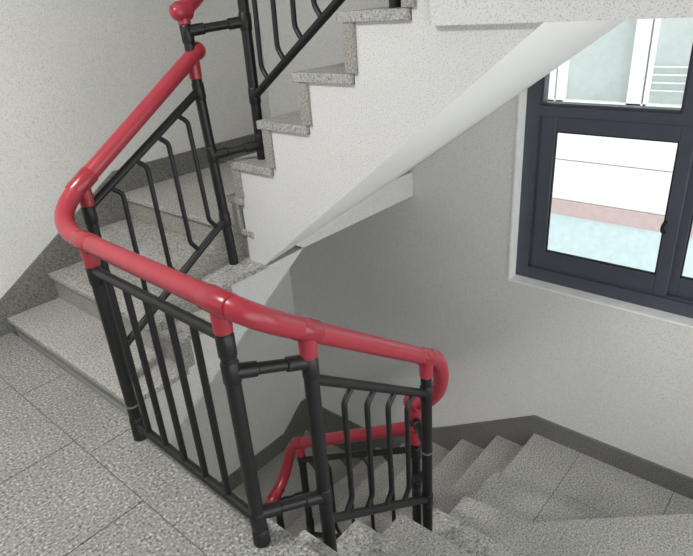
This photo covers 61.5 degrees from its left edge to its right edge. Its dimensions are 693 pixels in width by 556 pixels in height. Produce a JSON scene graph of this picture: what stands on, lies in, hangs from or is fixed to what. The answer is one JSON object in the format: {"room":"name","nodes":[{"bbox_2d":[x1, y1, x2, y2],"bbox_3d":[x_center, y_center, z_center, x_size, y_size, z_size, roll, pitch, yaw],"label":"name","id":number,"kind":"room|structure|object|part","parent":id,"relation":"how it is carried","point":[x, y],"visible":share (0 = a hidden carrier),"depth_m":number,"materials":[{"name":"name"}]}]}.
{"room":"stairwell","nodes":[
{"label":"stairwell","id":0,"kind":"room"},
{"bbox_2d":[0,0,307,481],"bbox_3d":[-1.976,0.182,3.400,0.150,7.000,4.710,17,33,38],"label":"wall","id":1,"kind":"structure","parent":0,"point":[72,72],"depth_m":3.44,"materials":[{"name":"paint"}]},
{"bbox_2d":[0,133,255,336],"bbox_3d":[-1.948,0.041,3.242,0.018,0.885,4.340,17,33,38],"label":"baseboard","id":2,"kind":"structure","parent":1,"relation":"attached to","point":[34,287],"depth_m":3.51,"materials":[{"name":"stone"}]},
{"bbox_2d":[220,399,307,490],"bbox_3d":[-0.745,1.628,5.349,0.018,0.570,1.140,17,33,38],"label":"baseboard","id":3,"kind":"structure","parent":1,"relation":"attached to","point":[297,426],"depth_m":5.47,"materials":[{"name":"stone"}]},
{"bbox_2d":[0,332,319,555],"bbox_3d":[-1.026,1.333,1.434,4.230,0.300,2.190,17,33,38],"label":"floor","id":4,"kind":"structure","parent":0,"point":[75,480],"depth_m":2.20,"materials":[{"name":"stone"}]},
{"bbox_2d":[7,201,302,442],"bbox_3d":[-1.072,0.146,3.288,1.328,0.880,1.145,17,33,38],"label":"flight","id":5,"kind":"object","parent":4,"relation":"on","point":[68,330],"visible":0.44,"depth_m":3.01,"materials":[{"name":"stone"}]},
{"bbox_2d":[227,0,624,264],"bbox_3d":[0.363,-0.763,2.772,1.724,1.328,1.356,17,33,38],"label":"flight","id":6,"kind":"object","parent":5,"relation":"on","point":[406,87],"visible":0.97,"depth_m":2.21,"materials":[{"name":"paint"}]},
{"bbox_2d":[257,0,692,477],"bbox_3d":[1.198,-0.107,3.509,4.380,7.000,0.220,17,33,38],"label":"wall","id":7,"kind":"structure","parent":0,"point":[429,269],"depth_m":3.77,"materials":[{"name":"paint"}]},
{"bbox_2d":[119,162,412,247],"bbox_3d":[-0.500,-0.536,3.751,1.306,0.190,1.346,17,33,38],"label":"stair landing","id":8,"kind":"structure","parent":7,"relation":"attached to","point":[400,189],"depth_m":3.53,"materials":[{"name":"stone"}]},
{"bbox_2d":[232,431,361,529],"bbox_3d":[-0.372,1.929,5.185,0.916,0.260,1.086,17,33,38],"label":"stair landing","id":9,"kind":"structure","parent":7,"relation":"attached to","point":[268,474],"depth_m":5.20,"materials":[{"name":"stone"}]},
{"bbox_2d":[286,435,522,541],"bbox_3d":[0.321,1.670,4.054,1.450,1.090,1.496,17,33,38],"label":"flight","id":10,"kind":"object","parent":9,"relation":"on","point":[457,473],"visible":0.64,"depth_m":4.11,"materials":[{"name":"stone"}]},
{"bbox_2d":[304,399,692,499],"bbox_3d":[1.178,1.459,4.216,4.230,1.295,0.018,17,33,38],"label":"baseboard","id":11,"kind":"structure","parent":7,"relation":"attached to","point":[519,430],"depth_m":3.87,"materials":[{"name":"stone"}]},
{"bbox_2d":[430,0,692,25],"bbox_3d":[1.342,-0.946,1.689,2.031,0.252,1.386,17,33,38],"label":"stair landing","id":12,"kind":"structure","parent":7,"relation":"attached to","point":[442,12],"depth_m":1.58,"materials":[{"name":"paint"}]},
{"bbox_2d":[501,433,692,518],"bbox_3d":[1.813,1.466,3.148,1.956,0.200,0.606,17,33,38],"label":"stair landing","id":13,"kind":"structure","parent":7,"relation":"attached to","point":[589,486],"depth_m":3.46,"materials":[{"name":"stone"}]},
{"bbox_2d":[296,471,692,555],"bbox_3d":[1.262,1.302,2.401,1.956,1.175,2.156,17,33,38],"label":"flight","id":14,"kind":"object","parent":13,"relation":"on","point":[505,517],"visible":0.87,"depth_m":2.88,"materials":[{"name":"stone"}]},
{"bbox_2d":[508,44,692,327],"bbox_3d":[1.613,-0.767,2.718,1.640,2.085,0.206,17,33,38],"label":"window","id":15,"kind":"structure","parent":7,"relation":"in","point":[664,294],"depth_m":3.15,"materials":[{"name":"paint"}]},
{"bbox_3d":[1.389,-0.400,3.141,0.755,0.890,0.030,17,33,38],"label":"sash","id":16,"kind":"part","parent":15,"relation":"part of","materials":[{"name":"paint"}]},
{"bbox_3d":[1.609,-0.254,2.959,0.041,0.072,0.018,-22,31,-33],"label":"handle","id":17,"kind":"part","parent":15,"relation":"part of","materials":[{"name":"black metal"}]},
{"bbox_3d":[1.952,-0.242,2.725,0.713,0.890,0.030,17,33,38],"label":"sash","id":18,"kind":"part","parent":15,"relation":"part of","materials":[{"name":"paint"}]},
{"bbox_3d":[-0.116,3.771,3.509,4.230,0.200,4.340,17,33,38],"label":"floor","id":19,"kind":"structure","parent":0,"visible":0},
{"bbox_3d":[-1.006,2.845,4.436,1.306,0.835,1.408,17,33,38],"label":"flight","id":20,"kind":"object","parent":19,"relation":"on","visible":0},
{"bbox_2d":[54,0,448,552],"bbox_3d":[-0.341,0.484,2.528,1.282,5.090,1.160,17,33,38],"label":"stair railing","id":21,"kind":"object","parent":20,"relation":"on","point":[225,308],"visible":0.98,"depth_m":2.18,"materials":[{"name":"metal"}]},
{"bbox_2d":[80,188,94,206],"bbox_3d":[-1.032,-0.325,2.299,0.058,0.084,0.058,17,33,38],"label":"socket","id":22,"kind":"object","parent":21,"relation":"attached to","point":[87,199],"depth_m":2.28,"materials":[{"name":"red plastic"}]},
{"bbox_2d":[79,250,100,268],"bbox_3d":[-0.919,-0.081,2.086,0.058,0.084,0.058,17,33,38],"label":"socket","id":23,"kind":"object","parent":21,"relation":"attached to","point":[90,262],"depth_m":2.07,"materials":[{"name":"red plastic"}]},
{"bbox_3d":[-1.011,0.050,2.471,0.047,0.931,0.067,17,33,38],"label":"post","id":24,"kind":"part","parent":21,"relation":"part of","materials":[{"name":"black metal"}]},
{"bbox_3d":[-0.893,0.270,2.255,0.047,0.885,0.047,17,33,38],"label":"post","id":25,"kind":"part","parent":21,"relation":"part of","materials":[{"name":"black metal"}]},
{"bbox_3d":[-0.838,-0.684,2.401,0.067,0.483,0.688,17,33,38],"label":"handrail","id":26,"kind":"part","parent":21,"relation":"part of","materials":[{"name":"red plastic"}]},
{"bbox_3d":[-0.631,-0.033,1.803,0.806,0.082,0.067,19,34,40],"label":"handrail","id":27,"kind":"part","parent":21,"relation":"part of","materials":[{"name":"red plastic"}]},
{"bbox_2d":[177,17,190,24],"bbox_3d":[-0.681,-1.085,2.439,0.058,0.044,0.058,17,33,38],"label":"socket","id":28,"kind":"object","parent":21,"relation":"attached to","point":[181,20],"depth_m":2.42,"materials":[{"name":"red plastic"}]},
{"bbox_2d":[189,60,201,79],"bbox_3d":[-0.661,-0.909,2.532,0.058,0.084,0.058,17,33,38],"label":"socket","id":29,"kind":"object","parent":21,"relation":"attached to","point":[195,73],"depth_m":2.51,"materials":[{"name":"red plastic"}]},
{"bbox_3d":[-0.628,-0.594,2.696,0.047,1.178,0.097,17,33,38],"label":"post","id":30,"kind":"part","parent":21,"relation":"part of","materials":[{"name":"black metal"}]},
{"bbox_2d":[209,313,233,336],"bbox_3d":[-0.337,0.110,1.565,0.058,0.084,0.058,17,33,38],"label":"socket","id":31,"kind":"object","parent":21,"relation":"attached to","point":[221,327],"depth_m":1.55,"materials":[{"name":"red plastic"}]},
{"bbox_3d":[-0.310,0.468,1.737,0.047,0.900,0.047,17,33,38],"label":"post","id":32,"kind":"part","parent":21,"relation":"part of","materials":[{"name":"black metal"}]},
{"bbox_3d":[-0.432,-1.034,2.554,0.047,1.050,0.057,17,33,38],"label":"post","id":33,"kind":"part","parent":21,"relation":"part of","materials":[{"name":"black metal"}]},
{"bbox_3d":[-0.407,1.933,3.967,0.047,1.250,0.047,17,33,38],"label":"post","id":34,"kind":"part","parent":21,"relation":"part of","materials":[{"name":"black metal"}]},
{"bbox_2d":[296,449,305,456],"bbox_3d":[-0.281,1.051,3.567,0.058,0.084,0.058,17,33,38],"label":"socket","id":35,"kind":"object","parent":21,"relation":"attached to","point":[300,452],"depth_m":3.55,"materials":[{"name":"red plastic"}]},
{"bbox_3d":[-0.253,1.433,3.751,0.047,0.955,0.047,17,33,38],"label":"post","id":36,"kind":"part","parent":21,"relation":"part of","materials":[{"name":"black metal"}]},
{"bbox_2d":[298,341,317,360],"bbox_3d":[-0.116,0.199,1.737,0.058,0.084,0.058,17,33,38],"label":"socket","id":37,"kind":"object","parent":21,"relation":"attached to","point":[308,350],"depth_m":1.72,"materials":[{"name":"red plastic"}]},
{"bbox_3d":[-0.085,0.618,1.938,0.047,1.035,0.047,17,33,38],"label":"post","id":38,"kind":"part","parent":21,"relation":"part of","materials":[{"name":"black metal"}]},
{"bbox_3d":[0.037,0.851,3.145,0.938,0.633,0.067,17,33,38],"label":"handrail","id":39,"kind":"part","parent":21,"relation":"part of","materials":[{"name":"red plastic"}]},
{"bbox_3d":[0.099,0.234,2.016,0.067,0.490,0.663,17,33,38],"label":"handrail","id":40,"kind":"part","parent":21,"relation":"part of","materials":[{"name":"red plastic"}]},
{"bbox_3d":[0.137,-1.422,1.782,0.047,1.080,0.057,17,33,38],"label":"post","id":41,"kind":"part","parent":21,"relation":"part of","materials":[{"name":"black metal"}]},
{"bbox_2d":[410,434,420,445],"bbox_3d":[0.332,0.760,2.805,0.058,0.084,0.058,17,33,38],"label":"socket","id":42,"kind":"object","parent":21,"relation":"attached to","point":[414,440],"depth_m":2.79,"materials":[{"name":"red plastic"}]},
{"bbox_2d":[410,410,420,419],"bbox_3d":[0.322,0.629,2.742,0.058,0.084,0.058,17,33,38],"label":"socket","id":43,"kind":"object","parent":21,"relation":"attached to","point":[414,414],"depth_m":2.72,"materials":[{"name":"red plastic"}]},
{"bbox_3d":[0.357,1.091,2.964,0.047,1.130,0.047,17,33,38],"label":"post","id":44,"kind":"part","parent":21,"relation":"part of","materials":[{"name":"black metal"}]},
{"bbox_2d":[419,365,432,379],"bbox_3d":[0.320,0.361,2.340,0.058,0.084,0.058,17,33,38],"label":"socket","id":45,"kind":"object","parent":21,"relation":"attached to","point":[425,371],"depth_m":2.32,"materials":[{"name":"red plastic"}]},
{"bbox_3d":[0.352,0.786,2.544,0.047,1.050,0.047,17,33,38],"label":"post","id":46,"kind":"part","parent":21,"relation":"part of","materials":[{"name":"black metal"}]},
{"label":"outside","id":47,"kind":"structure","parent":0,"visible":0},
{"bbox_2d":[548,17,692,277],"bbox_3d":[3.778,-1.203,5.855,12.000,6.600,0.620,17,33,38],"label":"building","id":48,"kind":"structure","parent":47,"point":[610,195],"depth_m":6.23,"materials":[{"name":"paint"},{"name":"glass"}]},
{"bbox_3d":[2.642,-2.530,5.947,0.660,1.380,0.040,17,33,38],"label":"pane","id":49,"kind":"part","parent":48,"relation":"part of","materials":[{"name":"glass"}]},
{"bbox_3d":[3.704,-1.778,5.262,1.760,0.237,0.020,17,33,38],"label":"rail","id":50,"kind":"part","parent":48,"relation":"part of","materials":[{"name":"white metal"}]},
{"bbox_3d":[3.700,-2.199,5.093,1.760,1.380,0.040,17,33,38],"label":"pane","id":51,"kind":"part","parent":48,"relation":"part of","materials":[{"name":"glass"}]}
]}

